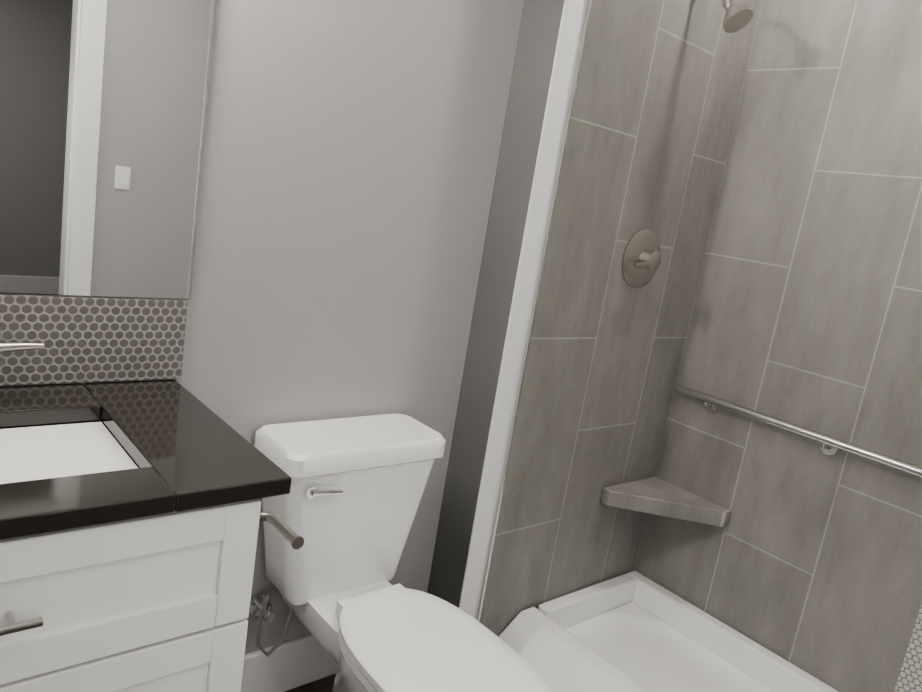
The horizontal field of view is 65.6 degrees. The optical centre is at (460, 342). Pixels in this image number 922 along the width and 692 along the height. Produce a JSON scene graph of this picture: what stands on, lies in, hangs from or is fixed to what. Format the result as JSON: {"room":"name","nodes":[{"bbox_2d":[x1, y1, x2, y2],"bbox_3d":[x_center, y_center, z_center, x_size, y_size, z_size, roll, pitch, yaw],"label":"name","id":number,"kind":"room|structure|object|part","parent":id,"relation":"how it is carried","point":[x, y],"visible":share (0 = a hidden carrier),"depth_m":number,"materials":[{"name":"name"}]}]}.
{"room":"bathroom","nodes":[
{"label":"bathroom","id":0,"kind":"room"},
{"bbox_2d":[0,0,523,654],"bbox_3d":[-0.677,-0.379,1.451,1.900,2.740,0.120,-1,15,-41],"label":"wall","id":1,"kind":"structure","parent":0,"point":[348,164],"depth_m":1.74,"materials":[{"name":"grey paint"}]},
{"bbox_2d":[0,294,187,385],"bbox_3d":[-0.962,-0.003,1.243,0.949,0.173,0.010,-1,15,-41],"label":"backsplash","id":2,"kind":"structure","parent":1,"relation":"attached to","point":[91,339],"depth_m":1.43,"materials":[{"name":"grey tile"}]},
{"bbox_2d":[0,0,215,298],"bbox_3d":[-0.865,-0.582,1.130,0.952,1.014,0.008,-1,15,-41],"label":"mirror","id":3,"kind":"object","parent":1,"relation":"attached to","point":[103,106],"visible":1,"depth_m":1.36,"materials":[{"name":"clear glass"}]},
{"bbox_2d":[240,634,338,691],"bbox_3d":[-0.432,0.888,1.998,0.835,0.150,0.020,-1,15,-41],"label":"baseboard","id":4,"kind":"structure","parent":1,"relation":"attached to","point":[291,664],"depth_m":1.95,"materials":[{"name":"white"}]},
{"bbox_2d":[285,674,335,691],"bbox_3d":[1.158,1.687,-0.164,5.040,0.060,5.840,-1,15,-41],"label":"floor","id":5,"kind":"structure","parent":0,"point":[324,684],"depth_m":2.01,"materials":[{"name":"black tile"}]},
{"bbox_2d":[0,342,303,691],"bbox_3d":[-0.832,0.501,1.131,0.989,1.110,0.585,-1,15,-41],"label":"bathroom vanity","id":6,"kind":"object","parent":5,"relation":"on","point":[132,515],"visible":1,"depth_m":1.09,"materials":[{"name":"white painted wood"},{"name":"dark granite"},{"name":"brushed nickel"}]},
{"bbox_2d":[0,342,43,410],"bbox_3d":[-0.855,0.019,1.165,0.321,0.197,0.162,-1,15,-41],"label":"faucet","id":7,"kind":"object","parent":6,"relation":"on","point":[16,400],"depth_m":1.28,"materials":[{"name":"silver metal"}]},
{"bbox_2d":[249,414,552,691],"bbox_3d":[-0.125,0.682,1.620,0.450,0.792,0.843,-1,15,-41],"label":"toilet","id":8,"kind":"object","parent":5,"relation":"on","point":[346,508],"visible":0.98,"depth_m":1.68,"materials":[{"name":"white ceramic"}]},
{"bbox_3d":[-0.313,0.336,1.628,0.090,0.028,0.027,-1,15,-41],"label":"lever","id":9,"kind":"part","parent":8,"relation":"part of","materials":[{"name":"silver metal"}]},
{"bbox_3d":[-0.300,0.446,1.820,0.426,0.348,0.192,-1,15,-41],"label":"tank","id":10,"kind":"part","parent":8,"relation":"part of","materials":[{"name":"white ceramic"}]},
{"bbox_3d":[-0.266,0.248,1.778,0.450,0.057,0.216,-1,15,-41],"label":"tank lid","id":11,"kind":"part","parent":8,"relation":"part of","materials":[{"name":"white ceramic"}]},
{"bbox_3d":[-0.039,0.687,1.519,0.330,0.049,0.584,-1,15,-41],"label":"seat lid","id":12,"kind":"part","parent":8,"relation":"part of","materials":[{"name":"white plastic"}]},
{"bbox_2d":[498,570,838,691],"bbox_3d":[0.840,1.118,1.928,0.773,0.129,1.520,-1,15,-41],"label":"shower pan","id":13,"kind":"object","parent":5,"relation":"on","point":[634,631],"visible":0.96,"depth_m":2.33,"materials":[{"name":"white plastic"}]},
{"bbox_2d":[427,0,563,607],"bbox_3d":[0.129,-0.353,1.973,0.002,2.740,0.150,-1,15,-41],"label":"wall","id":14,"kind":"structure","parent":0,"point":[540,22],"depth_m":2.01,"materials":[{"name":"grey paint"}]},
{"bbox_3d":[0.477,-0.372,2.349,1.018,2.740,0.270,-1,15,-41],"label":"wall","id":15,"kind":"structure","parent":0,"visible":0},
{"bbox_2d":[459,0,591,621],"bbox_3d":[0.207,-0.334,1.942,0.080,2.740,0.004,-1,15,-41],"label":"trim","id":16,"kind":"structure","parent":15,"relation":"attached to","point":[563,72],"depth_m":1.98,"materials":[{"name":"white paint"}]},
{"bbox_2d":[480,0,761,635],"bbox_3d":[0.553,-0.337,2.235,0.814,2.740,0.012,-1,15,-41],"label":"wall tile","id":17,"kind":"structure","parent":15,"relation":"attached to","point":[656,99],"depth_m":2.23,"materials":[{"name":"grey tile"}]},
{"bbox_2d":[622,229,660,287],"bbox_3d":[0.588,-0.260,2.242,0.190,0.188,0.058,-1,15,-41],"label":"shower valve","id":18,"kind":"object","parent":17,"relation":"attached to","point":[641,260],"visible":1,"depth_m":2.23,"materials":[{"name":"silver metal"}]},
{"bbox_2d":[721,0,752,32],"bbox_3d":[0.743,-0.967,2.040,0.084,0.160,0.198,-1,15,-41],"label":"shower head","id":19,"kind":"object","parent":17,"relation":"attached to","point":[737,18],"visible":1,"depth_m":2.00},
{"bbox_2d":[600,476,730,526],"bbox_3d":[0.698,0.560,2.444,0.310,0.057,0.310,-1,15,-41],"label":"corner shelf","id":20,"kind":"object","parent":15,"relation":"attached to","point":[654,495],"visible":0.98,"depth_m":2.43,"materials":[{"name":"tile"}]},
{"bbox_3d":[1.733,-0.015,1.584,0.120,2.740,2.620,-1,15,-41],"label":"wall","id":21,"kind":"structure","parent":0,"visible":0},
{"bbox_2d":[634,0,921,691],"bbox_3d":[1.649,-0.028,1.581,0.012,2.740,2.488,-1,15,-41],"label":"wall tile","id":22,"kind":"structure","parent":21,"relation":"attached to","point":[807,310],"depth_m":2.21,"materials":[{"name":"grey tile"}]},
{"bbox_2d":[675,384,921,477],"bbox_3d":[1.249,0.367,1.994,0.058,0.068,1.503,-1,15,-41],"label":"grab bar","id":23,"kind":"object","parent":22,"relation":"attached to","point":[830,445],"visible":1,"depth_m":2.18,"materials":[{"name":"silver metal"}]}
]}

